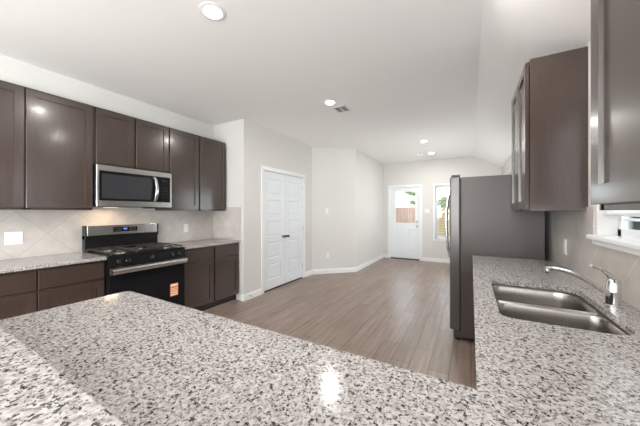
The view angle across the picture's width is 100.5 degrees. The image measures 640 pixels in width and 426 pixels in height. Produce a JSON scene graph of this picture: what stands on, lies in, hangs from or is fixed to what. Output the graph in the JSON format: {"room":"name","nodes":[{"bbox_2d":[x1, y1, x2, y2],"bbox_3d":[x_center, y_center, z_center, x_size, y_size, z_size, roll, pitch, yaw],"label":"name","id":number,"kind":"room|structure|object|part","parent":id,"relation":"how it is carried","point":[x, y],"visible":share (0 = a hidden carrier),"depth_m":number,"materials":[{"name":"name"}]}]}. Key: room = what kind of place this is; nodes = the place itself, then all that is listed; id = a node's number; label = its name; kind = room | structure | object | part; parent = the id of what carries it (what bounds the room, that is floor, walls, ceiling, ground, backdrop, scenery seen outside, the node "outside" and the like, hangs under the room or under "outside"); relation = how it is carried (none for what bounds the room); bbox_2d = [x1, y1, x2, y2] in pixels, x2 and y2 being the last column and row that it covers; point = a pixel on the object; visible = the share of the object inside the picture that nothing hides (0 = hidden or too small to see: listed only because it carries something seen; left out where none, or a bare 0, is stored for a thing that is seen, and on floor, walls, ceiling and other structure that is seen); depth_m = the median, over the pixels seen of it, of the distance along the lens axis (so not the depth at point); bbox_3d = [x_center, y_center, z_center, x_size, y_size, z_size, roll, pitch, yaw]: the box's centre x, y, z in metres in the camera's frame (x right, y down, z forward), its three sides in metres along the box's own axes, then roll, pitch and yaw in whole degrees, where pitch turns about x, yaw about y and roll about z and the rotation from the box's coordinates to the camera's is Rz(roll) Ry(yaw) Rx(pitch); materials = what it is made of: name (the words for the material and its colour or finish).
{"room":"kitchen","nodes":[
{"label":"kitchen","id":0,"kind":"room"},
{"bbox_2d":[0,54,212,259],"bbox_3d":[-3.751,-0.043,0.928,0.140,2.765,7.910,0,0,30],"label":"wall","id":1,"kind":"structure","parent":0,"point":[13,71],"depth_m":2.96,"materials":[{"name":"white paint"}]},
{"bbox_2d":[4,231,22,244],"bbox_3d":[-2.800,0.240,2.435,0.009,0.118,0.115,0,0,30],"label":"wall outlet","id":2,"kind":"object","parent":1,"relation":"attached to","point":[10,238],"visible":1,"depth_m":2.43,"materials":[{"name":"white plastic"}]},
{"bbox_2d":[0,80,92,209],"bbox_3d":[-2.662,-0.550,2.371,0.329,1.060,0.925,0,0,30],"label":"upper cabinet","id":3,"kind":"object","parent":1,"relation":"attached to","point":[46,139],"visible":1,"depth_m":2.39,"materials":[{"name":"brown wood"}]},
{"bbox_3d":[-2.642,-0.552,2.093,0.020,1.028,0.431,0,0,30],"label":"door","id":4,"kind":"part","parent":3,"relation":"part of","materials":[{"name":"brown wood"}]},
{"bbox_3d":[-2.417,-0.552,2.489,0.020,1.028,0.463,0,0,30],"label":"door","id":5,"kind":"part","parent":3,"relation":"part of","materials":[{"name":"brown wood"}]},
{"bbox_2d":[0,209,212,259],"bbox_3d":[-2.600,0.198,2.804,0.008,0.456,3.510,0,0,30],"label":"backsplash","id":6,"kind":"structure","parent":1,"relation":"attached to","point":[45,232],"depth_m":2.81,"materials":[{"name":"tile"}]},
{"bbox_2d":[93,106,168,172],"bbox_3d":[-2.242,-0.782,3.111,0.329,0.595,0.776,0,0,30],"label":"upper cabinet","id":7,"kind":"object","parent":1,"relation":"attached to","point":[119,140],"visible":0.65,"depth_m":2.97,"materials":[{"name":"brown wood"}]},
{"bbox_3d":[-2.201,-0.784,2.871,0.020,0.563,0.352,0,0,30],"label":"door","id":8,"kind":"part","parent":7,"relation":"part of","materials":[{"name":"brown wood"}]},
{"bbox_2d":[93,164,171,208],"bbox_3d":[-2.189,-0.262,3.080,0.432,0.440,0.772,0,0,30],"label":"microwave","id":9,"kind":"object","parent":7,"relation":"attached to","point":[113,186],"visible":0.99,"depth_m":2.93,"materials":[{"name":"silver metal"}]},
{"bbox_3d":[-2.097,-0.269,2.931,0.010,0.306,0.562,0,0,30],"label":"door","id":10,"kind":"part","parent":9,"relation":"part of","materials":[{"name":"black glass"}]},
{"bbox_3d":[-1.941,-0.267,3.147,0.069,0.298,0.037,0,0,19],"label":"handle","id":11,"kind":"part","parent":9,"relation":"part of","materials":[{"name":"silver metal"}]},
{"bbox_3d":[-1.916,-0.269,3.250,0.010,0.306,0.165,0,0,30],"label":"control panel","id":12,"kind":"part","parent":9,"relation":"part of","materials":[{"name":"black glass"}]},
{"bbox_3d":[-2.012,-0.784,3.203,0.020,0.563,0.373,0,0,30],"label":"door","id":13,"kind":"part","parent":7,"relation":"part of","materials":[{"name":"brown wood"}]},
{"bbox_2d":[184,224,187,231],"bbox_3d":[-1.966,0.235,3.905,0.008,0.118,0.072,0,0,30],"label":"wall outlet","id":14,"kind":"object","parent":1,"relation":"attached to","point":[185,225],"visible":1,"depth_m":3.90,"materials":[{"name":"white plastic"}]},
{"bbox_2d":[155,127,225,210],"bbox_3d":[-1.828,-0.550,3.840,0.329,1.060,0.897,0,0,30],"label":"upper cabinet","id":15,"kind":"object","parent":1,"relation":"attached to","point":[197,164],"visible":0.86,"depth_m":3.71,"materials":[{"name":"brown wood"}]},
{"bbox_3d":[-1.810,-0.552,3.559,0.020,1.028,0.414,0,0,30],"label":"door","id":16,"kind":"part","parent":15,"relation":"part of","materials":[{"name":"brown wood"}]},
{"bbox_3d":[-1.587,-0.552,3.952,0.020,1.028,0.445,0,0,30],"label":"door","id":17,"kind":"part","parent":15,"relation":"part of","materials":[{"name":"brown wood"}]},
{"bbox_2d":[213,119,248,299],"bbox_3d":[-1.476,-0.043,4.247,0.820,2.765,0.110,0,0,30],"label":"wall","id":18,"kind":"structure","parent":0,"point":[235,134],"depth_m":4.06,"materials":[{"name":"white paint"}]},
{"bbox_2d":[213,207,240,239],"bbox_3d":[-1.466,0.175,4.174,0.612,0.501,0.008,0,0,30],"label":"backsplash","id":19,"kind":"structure","parent":18,"relation":"attached to","point":[227,223],"depth_m":4.15,"materials":[{"name":"tile"}]},
{"bbox_2d":[249,121,311,291],"bbox_3d":[-0.678,-0.043,4.933,0.110,2.765,1.870,0,0,30],"label":"wall","id":20,"kind":"structure","parent":0,"point":[267,147],"depth_m":4.46,"materials":[{"name":"white paint"}]},
{"bbox_2d":[241,288,260,301],"bbox_3d":[-1.073,1.290,4.162,0.064,0.100,0.387,0,0,30],"label":"baseboard","id":21,"kind":"structure","parent":20,"relation":"attached to","point":[244,297],"depth_m":4.10,"materials":[{"name":"white paint"}]},
{"bbox_2d":[261,165,304,293],"bbox_3d":[-0.664,0.291,4.913,0.153,2.098,1.316,0,0,30],"label":"door","id":22,"kind":"structure","parent":20,"relation":"in","point":[282,191],"depth_m":4.82,"materials":[{"name":"white paint"}]},
{"bbox_2d":[0,0,590,167],"bbox_3d":[-0.630,-1.299,1.933,4.575,0.622,13.020,0,0,30],"label":"ceiling","id":23,"kind":"structure","parent":0,"point":[445,73],"depth_m":2.39,"materials":[{"name":"white paint"}]},
{"bbox_2d":[199,2,225,20],"bbox_3d":[-0.752,-1.393,1.865,0.176,0.023,0.176,0,0,30],"label":"recessed light","id":24,"kind":"object","parent":23,"relation":"in","point":[210,10],"visible":1,"depth_m":1.84,"materials":[{"name":"white plastic"}]},
{"bbox_2d":[204,6,220,18],"bbox_3d":[-0.752,-1.392,1.865,0.114,0.020,0.114,0,0,30],"label":"diffuser","id":25,"kind":"object","parent":24,"relation":"attached to","point":[210,12],"depth_m":1.85,"materials":[{"name":"white plastic"}]},
{"bbox_2d":[323,99,336,104],"bbox_3d":[0.128,-1.393,3.398,0.176,0.023,0.176,0,0,30],"label":"recessed light","id":26,"kind":"object","parent":23,"relation":"in","point":[328,101],"visible":1,"depth_m":3.37,"materials":[{"name":"white plastic"}]},
{"bbox_2d":[326,101,333,104],"bbox_3d":[0.128,-1.392,3.398,0.114,0.020,0.114,0,0,30],"label":"diffuser","id":27,"kind":"object","parent":26,"relation":"attached to","point":[327,102],"depth_m":3.38,"materials":[{"name":"white plastic"}]},
{"bbox_2d":[332,105,350,112],"bbox_3d":[0.298,-1.401,3.629,0.195,0.008,0.215,0,0,30],"label":"ceiling vent","id":28,"kind":"object","parent":23,"relation":"in","point":[340,109],"visible":1,"depth_m":3.63,"materials":[{"name":"white plastic"}]},
{"bbox_2d":[312,147,355,269],"bbox_3d":[0.302,-0.043,5.891,0.997,2.765,0.110,0,0,-14],"label":"wall","id":29,"kind":"structure","parent":0,"point":[333,169],"depth_m":5.83,"materials":[{"name":"white paint"}]},
{"bbox_2d":[305,254,383,276],"bbox_3d":[0.954,1.290,6.491,0.549,0.100,3.218,0,0,44],"label":"baseboard","id":30,"kind":"structure","parent":29,"relation":"attached to","point":[354,269],"depth_m":5.87,"materials":[{"name":"white paint"}]},
{"bbox_2d":[205,258,475,388],"bbox_3d":[-0.630,1.380,1.933,4.575,0.080,13.020,0,0,30],"label":"floor","id":31,"kind":"structure","parent":0,"point":[392,311],"depth_m":3.44,"materials":[{"name":"brown wood"}]},
{"bbox_2d":[0,260,104,319],"bbox_3d":[-2.545,0.898,2.301,0.598,0.883,0.920,0,0,30],"label":"base cabinet","id":32,"kind":"object","parent":31,"relation":"on","point":[35,290],"visible":0.36,"depth_m":2.22,"materials":[{"name":"brown wood"}]},
{"bbox_3d":[-2.406,0.556,1.960,0.020,0.158,0.444,0,0,30],"label":"drawer","id":33,"kind":"part","parent":32,"relation":"part of","materials":[{"name":"brown wood"}]},
{"bbox_3d":[-2.406,0.932,1.960,0.020,0.565,0.444,0,0,30],"label":"door","id":34,"kind":"part","parent":32,"relation":"part of","materials":[{"name":"brown wood"}]},
{"bbox_2d":[0,252,106,273],"bbox_3d":[-2.723,0.441,1.950,0.621,0.030,1.703,0,0,30],"label":"countertop","id":35,"kind":"structure","parent":32,"relation":"on","point":[36,262],"depth_m":2.34,"materials":[{"name":"grey stone"}]},
{"bbox_3d":[-2.181,0.556,2.356,0.020,0.158,0.448,0,0,30],"label":"drawer","id":36,"kind":"part","parent":32,"relation":"part of","materials":[{"name":"brown wood"}]},
{"bbox_3d":[-2.181,0.932,2.356,0.020,0.565,0.448,0,0,30],"label":"door","id":37,"kind":"part","parent":32,"relation":"part of","materials":[{"name":"brown wood"}]},
{"bbox_2d":[82,223,187,305],"bbox_3d":[-2.067,0.744,3.006,0.712,1.192,0.771,0,0,30],"label":"gas range","id":38,"kind":"object","parent":31,"relation":"on","point":[136,261],"visible":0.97,"depth_m":2.93,"materials":[{"name":"black metal"}]},
{"bbox_3d":[-2.333,0.205,3.165,0.087,0.110,0.731,0,0,30],"label":"backguard panel","id":39,"kind":"part","parent":38,"relation":"part of","materials":[{"name":"metal"}]},
{"bbox_3d":[-2.296,0.199,3.143,0.007,0.053,0.250,0,0,30],"label":"display panel","id":40,"kind":"part","parent":38,"relation":"part of","materials":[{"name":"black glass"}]},
{"bbox_2d":[83,244,184,257],"bbox_3d":[-2.068,0.426,3.006,0.595,0.017,0.771,0,0,30],"label":"cooktop","id":41,"kind":"object","parent":38,"relation":"in","point":[160,248],"depth_m":2.88,"materials":[{"name":"black metal"}]},
{"bbox_3d":[-1.825,0.835,2.868,0.035,0.580,0.763,0,0,30],"label":"oven door","id":42,"kind":"part","parent":38,"relation":"part of","materials":[{"name":"black glass"}]},
{"bbox_3d":[-1.819,0.487,2.865,0.048,0.105,0.769,0,0,30],"label":"control panel","id":43,"kind":"part","parent":38,"relation":"part of","materials":[{"name":"black metal"}]},
{"bbox_3d":[-1.808,0.575,2.859,0.005,0.060,0.763,0,0,30],"label":"door trim","id":44,"kind":"part","parent":38,"relation":"part of","materials":[{"name":"metal"}]},
{"bbox_3d":[-1.783,0.575,2.845,0.059,0.052,0.757,0,0,30],"label":"handle","id":45,"kind":"part","parent":38,"relation":"part of","materials":[{"name":"metal"}]},
{"bbox_2d":[171,283,177,295],"bbox_3d":[-1.685,0.894,3.074,0.001,0.125,0.081,0,0,30],"label":"sticker","id":46,"kind":"object","parent":38,"relation":"attached to","point":[174,286],"depth_m":3.08,"materials":[{"name":"orange paper"}]},
{"bbox_2d":[184,242,238,311],"bbox_3d":[-1.706,0.898,3.778,0.598,0.883,0.923,0,0,30],"label":"base cabinet","id":47,"kind":"object","parent":31,"relation":"on","point":[211,272],"visible":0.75,"depth_m":3.61,"materials":[{"name":"brown wood"}]},
{"bbox_3d":[-1.567,0.556,3.438,0.020,0.158,0.448,0,0,30],"label":"drawer","id":48,"kind":"part","parent":47,"relation":"part of","materials":[{"name":"brown wood"}]},
{"bbox_3d":[-1.567,0.932,3.438,0.020,0.565,0.448,0,0,30],"label":"door","id":49,"kind":"part","parent":47,"relation":"part of","materials":[{"name":"brown wood"}]},
{"bbox_2d":[166,238,240,248],"bbox_3d":[-1.691,0.441,3.768,0.621,0.030,0.917,0,0,30],"label":"countertop","id":50,"kind":"structure","parent":47,"relation":"on","point":[191,244],"depth_m":3.71,"materials":[{"name":"grey stone"}]},
{"bbox_3d":[-1.340,0.556,3.838,0.020,0.158,0.428,0,0,30],"label":"drawer","id":51,"kind":"part","parent":47,"relation":"part of","materials":[{"name":"brown wood"}]},
{"bbox_3d":[-1.340,0.932,3.838,0.020,0.565,0.428,0,0,30],"label":"door","id":52,"kind":"part","parent":47,"relation":"part of","materials":[{"name":"brown wood"}]},
{"bbox_2d":[445,174,544,339],"bbox_3d":[1.891,0.476,3.014,0.853,1.727,0.910,0,0,30],"label":"refrigerator","id":53,"kind":"object","parent":31,"relation":"on","point":[483,222],"visible":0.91,"depth_m":2.67,"materials":[{"name":"grey metal"}]},
{"bbox_3d":[1.517,0.144,3.127,0.091,0.829,0.022,0,0,30],"label":"handle","id":54,"kind":"part","parent":53,"relation":"part of","materials":[{"name":"metal"}]},
{"bbox_3d":[1.504,0.431,2.942,0.094,1.593,0.398,0,0,30],"label":"door","id":55,"kind":"part","parent":53,"relation":"part of","materials":[{"name":"grey metal"}]},
{"bbox_3d":[-0.495,0.898,0.753,1.565,0.883,0.620,0,0,30],"label":"base cabinet","id":56,"kind":"object","parent":31,"relation":"on","visible":0},
{"bbox_2d":[0,255,639,425],"bbox_3d":[0.344,0.441,1.598,2.251,0.030,2.920,0,0,30],"label":"countertop","id":57,"kind":"structure","parent":56,"relation":"on","point":[151,361],"depth_m":0.73,"materials":[{"name":"grey stone"}]},
{"bbox_2d":[492,284,629,334],"bbox_3d":[1.093,0.549,1.297,0.434,0.184,0.739,0,0,30],"label":"sink","id":58,"kind":"object","parent":57,"relation":"in","point":[553,307],"visible":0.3,"depth_m":1.33,"materials":[{"name":"metal"}]},
{"bbox_3d":[1.184,0.554,1.458,0.406,0.173,0.342,0,0,30],"label":"bowl","id":59,"kind":"part","parent":58,"relation":"part of","materials":[{"name":"metal"}]},
{"bbox_3d":[1.002,0.554,1.136,0.406,0.173,0.341,0,0,30],"label":"bowl","id":60,"kind":"part","parent":58,"relation":"part of","materials":[{"name":"metal"}]},
{"bbox_2d":[543,264,623,308],"bbox_3d":[1.203,0.332,1.224,0.311,0.188,0.062,0,0,10],"label":"kitchen faucet","id":61,"kind":"object","parent":57,"relation":"on","point":[612,291],"visible":1,"depth_m":1.20,"materials":[{"name":"silver metal"}]},
{"bbox_3d":[1.188,0.321,1.223,0.281,0.139,0.029,0,0,9],"label":"spout","id":62,"kind":"part","parent":61,"relation":"part of","materials":[{"name":"silver metal"}]},
{"bbox_3d":[1.290,0.282,1.207,0.118,0.089,0.037,0,0,9],"label":"lever","id":63,"kind":"part","parent":61,"relation":"part of","materials":[{"name":"silver metal"}]},
{"bbox_2d":[356,150,382,266],"bbox_3d":[1.273,-0.043,6.933,0.140,2.765,2.165,0,0,30],"label":"wall","id":64,"kind":"structure","parent":0,"point":[369,172],"depth_m":6.70,"materials":[{"name":"white paint"}]},
{"bbox_2d":[383,156,501,258],"bbox_3d":[3.160,-0.043,7.187,3.170,2.765,0.140,0,0,30],"label":"wall","id":65,"kind":"structure","parent":0,"point":[427,173],"depth_m":7.21,"materials":[{"name":"white paint"}]},
{"bbox_2d":[388,184,421,260],"bbox_3d":[2.425,0.286,7.584,0.936,2.108,0.175,0,0,30],"label":"door","id":66,"kind":"structure","parent":65,"relation":"in","point":[404,239],"depth_m":7.56,"materials":[{"name":"white paint"}]},
{"bbox_3d":[2.422,-0.133,7.556,0.608,0.944,0.014,0,0,30],"label":"glass frame","id":67,"kind":"part","parent":66,"relation":"part of","materials":[{"name":"glass"}]},
{"bbox_2d":[422,257,449,262],"bbox_3d":[3.591,1.290,6.853,1.810,0.100,0.014,0,0,30],"label":"baseboard","id":68,"kind":"structure","parent":65,"relation":"attached to","point":[423,258],"depth_m":7.12,"materials":[{"name":"white paint"}]},
{"bbox_2d":[433,183,449,240],"bbox_3d":[3.467,0.006,6.984,0.925,1.517,0.150,0,0,30],"label":"window","id":69,"kind":"structure","parent":65,"relation":"in","point":[435,211],"depth_m":7.15,"materials":[{"name":"white plastic"}]},
{"bbox_2d":[435,185,449,238],"bbox_3d":[3.464,-0.005,6.978,0.805,1.406,0.052,0,0,30],"label":"window blind","id":70,"kind":"object","parent":69,"relation":"attached to","point":[440,185],"visible":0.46,"depth_m":7.09,"materials":[{"name":"white plastic"}]},
{"bbox_2d":[502,40,638,309],"bbox_3d":[1.298,0.125,0.838,0.140,2.430,12.740,0,0,30],"label":"wall","id":71,"kind":"structure","parent":0,"point":[604,225],"depth_m":1.67,"materials":[{"name":"white paint"}]},
{"bbox_2d":[511,46,587,210],"bbox_3d":[1.746,-0.527,2.091,0.317,1.045,0.760,0,0,30],"label":"upper cabinet","id":72,"kind":"object","parent":71,"relation":"attached to","point":[549,103],"visible":0.88,"depth_m":1.77,"materials":[{"name":"brown wood"}]},
{"bbox_3d":[1.710,-0.529,2.327,0.020,1.013,0.355,0,0,30],"label":"door","id":73,"kind":"part","parent":72,"relation":"part of","materials":[{"name":"brown wood"}]},
{"bbox_3d":[1.637,-0.527,2.152,0.019,1.044,0.728,0,0,30],"label":"frame","id":74,"kind":"part","parent":72,"relation":"part of","materials":[{"name":"brown wood"}]},
{"bbox_3d":[1.525,-0.529,2.002,0.020,1.013,0.357,0,0,30],"label":"door","id":75,"kind":"part","parent":72,"relation":"part of","materials":[{"name":"brown wood"}]},
{"bbox_2d":[563,239,566,254],"bbox_3d":[1.903,0.270,2.071,0.008,0.118,0.072,0,0,30],"label":"wall outlet","id":76,"kind":"object","parent":71,"relation":"attached to","point":[564,240],"visible":1,"depth_m":2.05,"materials":[{"name":"white plastic"}]},
{"bbox_2d":[554,207,639,309],"bbox_3d":[1.308,0.198,1.005,0.008,0.456,3.080,0,0,30],"label":"backsplash","id":77,"kind":"structure","parent":71,"relation":"attached to","point":[572,226],"depth_m":1.64,"materials":[{"name":"tile"}]},
{"bbox_2d":[586,216,639,255],"bbox_3d":[1.447,-0.295,1.143,0.171,0.970,1.007,0,0,30],"label":"window","id":78,"kind":"structure","parent":71,"relation":"in","point":[627,240],"depth_m":1.39,"materials":[{"name":"white plastic"}]},
{"bbox_3d":[1.501,-0.320,1.113,0.004,0.830,0.827,0,0,30],"label":"pane","id":79,"kind":"part","parent":78,"relation":"part of","materials":[{"name":"clear glass"}]},
{"bbox_2d":[591,0,639,209],"bbox_3d":[0.864,-0.527,0.536,0.317,1.045,0.545,0,0,30],"label":"upper cabinet","id":80,"kind":"object","parent":71,"relation":"attached to","point":[615,24],"visible":1,"depth_m":0.72,"materials":[{"name":"brown wood"}]},
{"bbox_3d":[0.755,-0.527,0.598,0.019,1.044,0.513,0,0,30],"label":"frame","id":81,"kind":"part","parent":80,"relation":"part of","materials":[{"name":"brown wood"}]},
{"bbox_2d":[603,210,639,216],"bbox_3d":[1.445,-0.378,1.144,0.054,0.800,0.893,0,0,30],"label":"window blind","id":82,"kind":"object","parent":71,"relation":"attached to","point":[631,213],"visible":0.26,"depth_m":1.35,"materials":[{"name":"white plastic"}]},
{"bbox_3d":[1.445,0.013,1.144,0.050,0.017,0.893,0,0,30],"label":"rail","id":83,"kind":"part","parent":82,"relation":"part of","materials":[{"name":"white plastic"}]},
{"bbox_3d":[-0.396,0.821,0.270,2.245,1.038,0.118,0,0,30],"label":"wall","id":84,"kind":"structure","parent":0,"visible":0},
{"bbox_2d":[0,325,131,425],"bbox_3d":[-0.498,0.285,0.212,2.364,0.030,0.478,0,0,30],"label":"countertop","id":85,"kind":"structure","parent":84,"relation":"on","point":[33,392],"depth_m":0.39,"materials":[{"name":"grey stone"}]},
{"label":"outside","id":86,"kind":"structure","parent":0,"visible":0},
{"bbox_3d":[3.703,1.640,6.522,90.000,0.100,105.000,0,0,30],"label":"ground","id":87,"kind":"structure","parent":86,"visible":0},
{"bbox_2d":[396,207,414,222],"bbox_3d":[1.302,0.679,14.296,8.150,1.822,0.150,0,0,30],"label":"fence","id":88,"kind":"object","parent":87,"relation":"on","point":[404,214],"visible":0.04,"depth_m":12.64,"materials":[{"name":"brown wood"}]},
{"bbox_2d":[396,201,414,222],"bbox_3d":[9.595,0.115,32.500,6.200,2.950,6.800,0,0,30],"label":"house","id":89,"kind":"structure","parent":87,"relation":"on","point":[400,204],"depth_m":30.31,"materials":[{"name":"grey"}]},
{"bbox_2d":[403,192,414,204],"bbox_3d":[6.622,-0.561,19.255,1.622,4.411,0.902,0,0,30],"label":"tree","id":90,"kind":"object","parent":87,"relation":"on","point":[412,201],"visible":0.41,"depth_m":19.12,"materials":[{"name":"green plant"}]},
{"bbox_2d":[437,207,449,236],"bbox_3d":[7.351,0.689,10.862,5.740,1.801,0.150,0,0,30],"label":"fence","id":91,"kind":"object","parent":87,"relation":"on","point":[440,215],"visible":0.04,"depth_m":11.85,"materials":[{"name":"beige wood"}]},
{"bbox_2d":[437,196,449,207],"bbox_3d":[8.030,0.316,16.242,2.666,2.665,1.289,0,0,30],"label":"tree","id":92,"kind":"object","parent":87,"relation":"on","point":[442,197],"visible":0.17,"depth_m":16.23,"materials":[{"name":"green plant"}]}
]}

